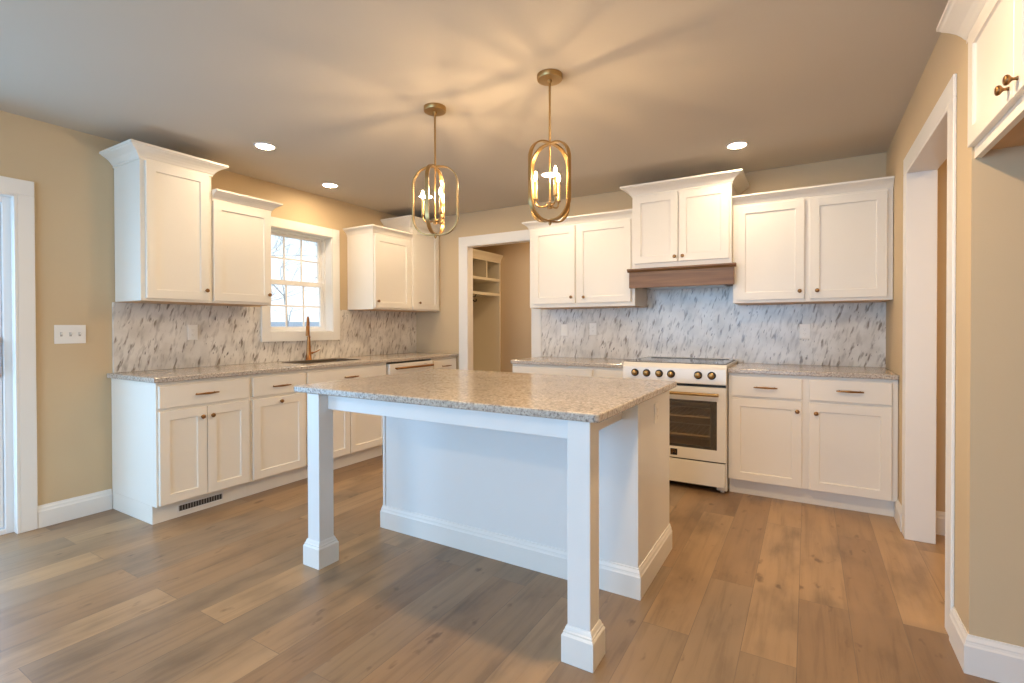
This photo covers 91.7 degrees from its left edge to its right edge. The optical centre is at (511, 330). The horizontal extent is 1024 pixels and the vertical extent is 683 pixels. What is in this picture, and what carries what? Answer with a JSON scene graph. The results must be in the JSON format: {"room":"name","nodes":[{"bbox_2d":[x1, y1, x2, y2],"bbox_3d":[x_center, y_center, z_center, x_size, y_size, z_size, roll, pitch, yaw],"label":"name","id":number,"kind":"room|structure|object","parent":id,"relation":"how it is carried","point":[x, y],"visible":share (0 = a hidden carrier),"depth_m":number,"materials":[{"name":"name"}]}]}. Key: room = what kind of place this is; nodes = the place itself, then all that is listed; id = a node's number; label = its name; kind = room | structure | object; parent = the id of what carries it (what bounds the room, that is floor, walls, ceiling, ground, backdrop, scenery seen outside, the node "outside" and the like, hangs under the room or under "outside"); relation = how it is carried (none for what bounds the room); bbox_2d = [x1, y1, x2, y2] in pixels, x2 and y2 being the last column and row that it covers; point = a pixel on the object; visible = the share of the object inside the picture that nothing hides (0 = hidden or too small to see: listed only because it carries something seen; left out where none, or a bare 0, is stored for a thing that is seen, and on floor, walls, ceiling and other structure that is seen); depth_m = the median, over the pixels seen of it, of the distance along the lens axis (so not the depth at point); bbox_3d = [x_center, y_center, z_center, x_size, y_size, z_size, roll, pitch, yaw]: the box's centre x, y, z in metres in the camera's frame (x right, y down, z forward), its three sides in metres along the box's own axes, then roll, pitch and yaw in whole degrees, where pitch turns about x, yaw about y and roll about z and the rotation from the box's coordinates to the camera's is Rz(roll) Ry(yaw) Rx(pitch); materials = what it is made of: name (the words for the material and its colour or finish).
{"room":"kitchen","nodes":[
{"label":"kitchen","id":0,"kind":"room"},
{"bbox_2d":[0,110,398,505],"bbox_3d":[-2.871,-0.040,3.224,0.150,2.489,9.150,0,1,31],"label":"wall","id":1,"kind":"structure","parent":0,"point":[74,184],"depth_m":3.19,"materials":[{"name":"beige paint"}]},
{"bbox_2d":[0,196,13,534],"bbox_3d":[-3.488,0.208,2.203,0.135,2.015,1.858,0,1,31],"label":"door","id":2,"kind":"structure","parent":1,"relation":"in","point":[6,393],"depth_m":2.95,"materials":[{"name":"white plastic"}]},
{"bbox_2d":[0,176,37,533],"bbox_3d":[-3.426,0.163,2.165,0.060,2.105,2.012,0,1,31],"label":"trim","id":3,"kind":"structure","parent":1,"relation":"attached to","point":[20,192],"depth_m":2.97,"materials":[{"name":"white paint"}]},
{"bbox_2d":[54,325,85,343],"bbox_3d":[-2.809,0.024,3.164,0.018,0.118,0.158,0,1,31],"label":"light switch","id":4,"kind":"object","parent":1,"relation":"attached to","point":[63,334],"visible":1,"depth_m":3.16,"materials":[{"name":"white plastic"}]},
{"bbox_2d":[38,489,111,528],"bbox_3d":[-2.796,1.138,3.192,0.015,0.135,0.376,0,1,31],"label":"baseboard","id":5,"kind":"structure","parent":1,"relation":"attached to","point":[56,512],"depth_m":3.18,"materials":[{"name":"white paint"}]},
{"bbox_2d":[99,139,228,304],"bbox_3d":[-2.388,-0.689,3.444,0.446,0.994,0.605,0,1,31],"label":"upper cabinet","id":6,"kind":"object","parent":1,"relation":"attached to","point":[163,218],"visible":1,"depth_m":3.31,"materials":[{"name":"white paint"}]},
{"bbox_2d":[188,189,282,306],"bbox_3d":[-2.147,-0.603,3.864,0.431,0.814,0.520,0,1,31],"label":"upper cabinet","id":7,"kind":"object","parent":1,"relation":"attached to","point":[241,224],"visible":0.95,"depth_m":3.73,"materials":[{"name":"white paint"}]},
{"bbox_2d":[112,302,415,372],"bbox_3d":[-1.923,0.035,4.655,0.016,0.476,3.021,0,1,31],"label":"backsplash","id":8,"kind":"structure","parent":1,"relation":"attached to","point":[145,336],"depth_m":3.98,"materials":[{"name":"stone"}]},
{"bbox_2d":[188,325,197,339],"bbox_3d":[-2.429,0.014,3.781,0.008,0.115,0.072,0,1,31],"label":"outlet","id":9,"kind":"object","parent":8,"relation":"attached to","point":[192,329],"visible":1,"depth_m":3.78,"materials":[{"name":"white plastic"}]},
{"bbox_2d":[191,328,194,336],"bbox_3d":[-2.426,0.014,3.780,0.002,0.067,0.033,0,1,31],"label":"receptacle","id":10,"kind":"object","parent":9,"relation":"attached to","point":[192,329],"depth_m":3.78,"materials":[{"name":"white plastic"}]},
{"bbox_2d":[261,217,339,341],"bbox_3d":[-2.003,-0.449,4.643,0.179,1.088,0.826,0,1,31],"label":"window","id":11,"kind":"structure","parent":1,"relation":"in","point":[327,240],"depth_m":4.80,"materials":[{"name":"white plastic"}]},
{"bbox_2d":[343,224,412,310],"bbox_3d":[-1.379,-0.621,5.167,0.419,0.822,0.581,0,1,31],"label":"upper cabinet","id":12,"kind":"object","parent":1,"relation":"attached to","point":[378,257],"visible":1,"depth_m":5.01,"materials":[{"name":"white paint"}]},
{"bbox_2d":[0,0,947,218],"bbox_3d":[0.108,-1.325,1.380,7.150,0.100,9.350,0,1,31],"label":"ceiling","id":13,"kind":"structure","parent":0,"point":[648,91],"depth_m":2.59,"materials":[{"name":"paint"}]},
{"bbox_2d":[253,142,276,149],"bbox_3d":[-1.726,-1.286,3.474,0.148,0.006,0.148,0,1,31],"label":"recessed light","id":14,"kind":"object","parent":13,"relation":"in","point":[261,145],"visible":1,"depth_m":3.47,"materials":[{"name":"white paint"}]},
{"bbox_2d":[321,183,338,187],"bbox_3d":[-1.623,-1.294,4.434,0.148,0.006,0.148,0,1,31],"label":"recessed light","id":15,"kind":"object","parent":13,"relation":"in","point":[330,185],"visible":1,"depth_m":4.43,"materials":[{"name":"white"}]},
{"bbox_2d":[412,103,458,238],"bbox_3d":[-0.444,-0.909,2.870,0.208,0.755,0.214,0,1,-35],"label":"pendant light","id":16,"kind":"object","parent":13,"relation":"hanging from","point":[432,109],"visible":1,"depth_m":2.86,"materials":[{"name":"gold metal"}]},
{"bbox_2d":[528,69,570,224],"bbox_3d":[0.191,-0.907,2.505,0.214,0.755,0.208,0,0,3],"label":"pendant light","id":17,"kind":"object","parent":13,"relation":"hanging from","point":[546,77],"visible":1,"depth_m":2.49,"materials":[{"name":"gold metal"}]},
{"bbox_2d":[541,172,557,177],"bbox_3d":[0.312,-1.296,4.139,0.148,0.006,0.148,0,1,31],"label":"recessed light","id":18,"kind":"object","parent":13,"relation":"in","point":[545,174],"visible":0.75,"depth_m":4.13,"materials":[{"name":"beige"}]},
{"bbox_2d":[726,141,748,148],"bbox_3d":[1.575,-1.294,3.477,0.148,0.006,0.148,0,1,31],"label":"recessed light","id":19,"kind":"object","parent":13,"relation":"in","point":[739,144],"visible":1,"depth_m":3.47,"materials":[{"name":"beige"}]},
{"bbox_2d":[0,454,998,682],"bbox_3d":[0.114,1.264,1.403,7.150,0.100,9.350,0,1,31],"label":"floor","id":20,"kind":"structure","parent":0,"point":[749,588],"depth_m":2.21,"materials":[{"name":"brown wood"}]},
{"bbox_2d":[111,375,250,524],"bbox_3d":[-2.264,0.760,3.445,0.666,0.884,0.601,0,1,31],"label":"base cabinet","id":21,"kind":"object","parent":20,"relation":"on","point":[175,443],"visible":0.98,"depth_m":3.23,"materials":[{"name":"white paint"}]},
{"bbox_2d":[177,492,222,512],"bbox_3d":[-2.078,1.147,3.322,0.006,0.048,0.290,0,1,31],"label":"floor register","id":22,"kind":"object","parent":21,"relation":"attached to","point":[203,501],"visible":1,"depth_m":3.31,"materials":[{"name":"grey metal"}]},
{"bbox_2d":[107,352,458,382],"bbox_3d":[-1.661,0.290,4.481,0.644,0.032,3.056,0,1,31],"label":"countertop","id":23,"kind":"structure","parent":21,"relation":"on","point":[193,373],"depth_m":3.71,"materials":[{"name":"stone"}]},
{"bbox_2d":[305,316,319,359],"bbox_3d":[-1.865,0.072,4.586,0.089,0.403,0.228,0,0,5],"label":"faucet","id":24,"kind":"object","parent":23,"relation":"on","point":[308,348],"visible":0.99,"depth_m":4.58,"materials":[{"name":"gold metal"}]},
{"bbox_2d":[281,358,361,363],"bbox_3d":[-1.695,0.391,4.460,0.358,0.240,0.618,0,1,31],"label":"sink","id":25,"kind":"object","parent":23,"relation":"in","point":[333,359],"visible":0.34,"depth_m":4.58,"materials":[{"name":"brown"}]},
{"bbox_2d":[246,370,305,495],"bbox_3d":[-1.995,0.755,3.896,0.666,0.884,0.446,0,1,31],"label":"base cabinet","id":26,"kind":"object","parent":20,"relation":"on","point":[277,412],"visible":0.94,"depth_m":3.73,"materials":[{"name":"white paint"}]},
{"bbox_2d":[301,363,385,479],"bbox_3d":[-1.654,0.749,4.471,0.666,0.884,0.889,0,1,31],"label":"base cabinet","id":27,"kind":"object","parent":20,"relation":"on","point":[357,437],"visible":0.31,"depth_m":4.33,"materials":[{"name":"white paint"}]},
{"bbox_2d":[382,360,433,453],"bbox_3d":[-1.243,0.749,5.120,0.691,0.872,0.632,0,1,31],"label":"dishwasher","id":28,"kind":"object","parent":20,"relation":"on","point":[414,365],"visible":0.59,"depth_m":4.91,"materials":[{"name":"white metal"}]},
{"bbox_2d":[423,357,455,368],"bbox_3d":[-0.982,0.738,5.599,0.666,0.884,0.444,0,1,31],"label":"base cabinet","id":29,"kind":"object","parent":20,"relation":"on","point":[447,362],"visible":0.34,"depth_m":5.43,"materials":[{"name":"white paint"}]},
{"bbox_2d":[303,390,671,672],"bbox_3d":[-0.097,0.761,2.658,1.604,0.884,1.170,0,1,31],"label":"kitchen island","id":30,"kind":"object","parent":20,"relation":"on","point":[584,504],"visible":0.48,"depth_m":2.49,"materials":[{"name":"white paint"}]},
{"bbox_2d":[294,369,676,422],"bbox_3d":[-0.111,0.302,2.688,1.688,0.032,1.220,0,1,31],"label":"island countertop","id":31,"kind":"structure","parent":30,"relation":"on","point":[563,397],"depth_m":2.36,"materials":[{"name":"stone"}]},
{"bbox_2d":[654,402,658,423],"bbox_3d":[0.726,0.413,2.491,0.008,0.100,0.070,0,1,31],"label":"outlet","id":32,"kind":"object","parent":30,"relation":"attached to","point":[656,405],"visible":1,"depth_m":2.48,"materials":[{"name":"white plastic"}]},
{"bbox_2d":[473,249,502,371],"bbox_3d":[-0.606,0.079,6.406,0.489,2.185,1.083,0,1,31],"label":"hall tree","id":33,"kind":"object","parent":20,"relation":"on","point":[486,265],"visible":0.33,"depth_m":6.80,"materials":[{"name":"beige paint"}]},
{"bbox_2d":[473,291,498,296],"bbox_3d":[-0.619,-0.478,6.409,0.436,0.035,1.024,0,1,31],"label":"shelf","id":34,"kind":"object","parent":33,"relation":"attached to","point":[475,293],"depth_m":6.57,"materials":[{"name":"beige paint"}]},
{"bbox_2d":[473,276,498,282],"bbox_3d":[-0.619,-0.671,6.407,0.436,0.035,1.024,0,1,31],"label":"shelf","id":35,"kind":"object","parent":33,"relation":"attached to","point":[476,279],"depth_m":6.58,"materials":[{"name":"beige paint"}]},
{"bbox_2d":[513,364,594,376],"bbox_3d":[0.490,0.743,4.594,0.799,0.884,0.666,0,1,31],"label":"base cabinet","id":36,"kind":"object","parent":20,"relation":"on","point":[517,368],"visible":0.04,"depth_m":4.32,"materials":[{"name":"white paint"}]},
{"bbox_2d":[511,356,633,367],"bbox_3d":[0.605,0.284,4.536,1.062,0.032,0.644,0,1,31],"label":"countertop","id":37,"kind":"structure","parent":36,"relation":"on","point":[543,360],"depth_m":4.38,"materials":[{"name":"stone"}]},
{"bbox_2d":[595,367,622,377],"bbox_3d":[0.944,0.744,4.324,0.257,0.884,0.666,0,1,31],"label":"base cabinet","id":38,"kind":"object","parent":20,"relation":"on","point":[599,371],"visible":0.07,"depth_m":4.07,"materials":[{"name":"white paint"}]},
{"bbox_2d":[623,356,737,492],"bbox_3d":[1.368,0.712,4.028,0.766,0.951,0.712,0,1,31],"label":"range","id":39,"kind":"object","parent":20,"relation":"on","point":[699,402],"visible":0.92,"depth_m":3.72,"materials":[{"name":"white metal"}]},
{"bbox_2d":[625,357,737,367],"bbox_3d":[1.389,0.258,4.061,0.766,0.028,0.625,0,1,31],"label":"cooktop","id":40,"kind":"object","parent":39,"relation":"in","point":[674,361],"depth_m":3.93,"materials":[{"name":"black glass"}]},
{"bbox_2d":[669,385,726,462],"bbox_3d":[1.342,0.685,3.984,0.754,0.542,0.610,0,1,31],"label":"oven","id":41,"kind":"object","parent":39,"relation":"in","point":[697,413],"depth_m":3.72,"materials":[{"name":"white metal"}]},
{"bbox_2d":[728,373,897,516],"bbox_3d":[2.143,0.748,3.611,0.984,0.884,0.666,0,1,31],"label":"base cabinet","id":42,"kind":"object","parent":20,"relation":"on","point":[823,441],"visible":1,"depth_m":3.34,"materials":[{"name":"white paint"}]},
{"bbox_2d":[728,363,898,379],"bbox_3d":[2.148,0.288,3.618,0.987,0.032,0.644,0,1,31],"label":"countertop","id":43,"kind":"structure","parent":42,"relation":"on","point":[748,368],"depth_m":3.46,"materials":[{"name":"stone"}]},
{"bbox_2d":[473,242,530,371],"bbox_3d":[0.193,-0.071,5.979,2.300,2.489,1.240,0,1,31],"label":"wall","id":44,"kind":"structure","parent":0,"point":[515,262],"depth_m":6.65,"materials":[{"name":"beige paint"}]},
{"bbox_2d":[416,152,886,369],"bbox_3d":[0.813,-0.062,4.837,4.533,2.489,0.090,0,1,31],"label":"wall","id":45,"kind":"structure","parent":0,"point":[436,332],"depth_m":5.23,"materials":[{"name":"beige paint"}]},
{"bbox_2d":[381,215,440,311],"bbox_3d":[-1.114,-0.718,5.596,0.436,1.008,0.559,0,1,31],"label":"upper cabinet","id":46,"kind":"object","parent":45,"relation":"attached to","point":[424,250],"visible":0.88,"depth_m":5.49,"materials":[{"name":"white paint"}]},
{"bbox_2d":[459,229,541,369],"bbox_3d":[-0.124,0.067,5.385,1.042,2.225,0.108,0,1,31],"label":"trim","id":47,"kind":"structure","parent":45,"relation":"attached to","point":[466,244],"depth_m":5.55,"materials":[{"name":"white paint"}]},
{"bbox_2d":[522,209,646,308],"bbox_3d":[0.661,-0.617,4.621,1.072,0.815,0.421,0,1,31],"label":"upper cabinet","id":48,"kind":"object","parent":45,"relation":"attached to","point":[579,261],"visible":0.97,"depth_m":4.44,"materials":[{"name":"white paint"}]},
{"bbox_2d":[627,262,736,289],"bbox_3d":[1.430,-0.428,4.108,0.828,0.158,0.489,0,1,31],"label":"range hood","id":49,"kind":"object","parent":45,"relation":"attached to","point":[720,275],"visible":0.99,"depth_m":3.91,"materials":[{"name":"brown wood"}]},
{"bbox_2d":[620,169,749,268],"bbox_3d":[1.424,-0.850,4.104,0.926,0.678,0.526,0,1,31],"label":"upper cabinet","id":50,"kind":"object","parent":45,"relation":"attached to","point":[684,221],"visible":0.93,"depth_m":3.91,"materials":[{"name":"white paint"}]},
{"bbox_2d":[541,286,885,366],"bbox_3d":[1.518,-0.121,4.355,2.828,0.776,0.016,0,1,31],"label":"backsplash","id":51,"kind":"structure","parent":45,"relation":"attached to","point":[699,322],"depth_m":4.21,"materials":[{"name":"stone"}]},
{"bbox_2d":[561,324,567,335],"bbox_3d":[0.521,-0.005,4.934,0.072,0.115,0.010,0,1,31],"label":"light switch","id":52,"kind":"object","parent":51,"relation":"attached to","point":[564,327],"visible":1,"depth_m":4.93,"materials":[{"name":"white plastic"}]},
{"bbox_2d":[589,323,596,334],"bbox_3d":[0.779,-0.014,4.781,0.072,0.115,0.008,0,1,31],"label":"outlet","id":53,"kind":"object","parent":51,"relation":"attached to","point":[592,326],"visible":1,"depth_m":4.78,"materials":[{"name":"white plastic"}]},
{"bbox_2d":[799,324,809,338],"bbox_3d":[2.288,0.008,3.884,0.072,0.115,0.008,0,1,31],"label":"outlet","id":54,"kind":"object","parent":51,"relation":"attached to","point":[804,331],"visible":1,"depth_m":3.88,"materials":[{"name":"white plastic"}]},
{"bbox_2d":[802,327,806,335],"bbox_3d":[2.287,0.008,3.882,0.033,0.067,0.002,0,1,31],"label":"receptacle","id":55,"kind":"object","parent":54,"relation":"attached to","point":[804,329],"depth_m":3.88,"materials":[{"name":"white plastic"}]},
{"bbox_2d":[732,176,894,304],"bbox_3d":[2.202,-0.613,3.704,0.984,0.815,0.421,0,1,31],"label":"upper cabinet","id":56,"kind":"object","parent":45,"relation":"attached to","point":[826,243],"visible":1,"depth_m":3.53,"materials":[{"name":"white paint"}]},
{"bbox_2d":[936,159,946,511],"bbox_3d":[2.731,-0.036,1.299,2.152,2.489,2.770,0,1,31],"label":"wall","id":57,"kind":"structure","parent":0,"point":[942,170],"depth_m":2.90,"materials":[{"name":"beige paint"}]},
{"bbox_2d":[936,511,944,535],"bbox_3d":[3.342,1.129,2.410,2.012,0.135,0.015,0,1,31],"label":"baseboard","id":58,"kind":"structure","parent":57,"relation":"attached to","point":[940,516],"depth_m":2.90,"materials":[{"name":"white paint"}]},
{"bbox_2d":[886,33,1023,646],"bbox_3d":[1.140,-0.022,0.122,0.850,2.489,7.920,0,1,31],"label":"wall","id":59,"kind":"structure","parent":0,"point":[989,346],"depth_m":1.73,"materials":[{"name":"beige paint"}]},
{"bbox_2d":[894,499,901,531],"bbox_3d":[2.379,1.126,3.059,0.015,0.135,0.265,0,1,31],"label":"baseboard","id":60,"kind":"structure","parent":59,"relation":"attached to","point":[897,505],"depth_m":3.04,"materials":[{"name":"white paint"}]},
{"bbox_2d":[902,73,956,634],"bbox_3d":[2.062,0.103,2.391,0.139,2.195,1.166,0,1,31],"label":"trim","id":61,"kind":"structure","parent":59,"relation":"attached to","point":[936,142],"depth_m":2.79,"materials":[{"name":"white paint"}]},
{"bbox_2d":[936,0,1023,158],"bbox_3d":[1.653,-0.854,1.214,0.783,0.518,0.994,0,1,31],"label":"upper cabinet","id":62,"kind":"object","parent":59,"relation":"attached to","point":[993,30],"visible":1,"depth_m":1.55,"materials":[{"name":"white wood"}]},
{"bbox_2d":[949,606,1023,682],"bbox_3d":[1.965,1.139,1.653,0.741,0.135,0.215,0,1,31],"label":"baseboard","id":63,"kind":"structure","parent":59,"relation":"attached to","point":[997,661],"depth_m":1.72,"materials":[{"name":"white paint"}]},
{"label":"outside","id":64,"kind":"structure","parent":0,"visible":0},
{"bbox_3d":[-24.445,1.512,25.644,59.850,0.100,70.000,0,1,31],"label":"ground","id":65,"kind":"structure","parent":64,"visible":0},
{"bbox_2d":[271,236,316,300],"bbox_3d":[-7.344,-1.888,12.074,5.969,6.875,5.616,0,1,16],"label":"bare tree","id":66,"kind":"object","parent":65,"relation":"on","point":[279,236],"visible":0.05,"depth_m":12.10,"materials":[{"name":"grey plant"}]},
{"bbox_2d":[271,236,317,326],"bbox_3d":[-13.373,-3.151,29.146,7.461,9.133,6.328,0,1,31],"label":"bare tree","id":67,"kind":"object","parent":65,"relation":"on","point":[278,236],"visible":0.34,"depth_m":28.47,"materials":[{"name":"grey plant"}]},
{"bbox_2d":[271,322,318,326],"bbox_3d":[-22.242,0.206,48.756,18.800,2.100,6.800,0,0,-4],"label":"neighbor house","id":68,"kind":"structure","parent":65,"relation":"on","point":[273,324],"depth_m":47.63,"materials":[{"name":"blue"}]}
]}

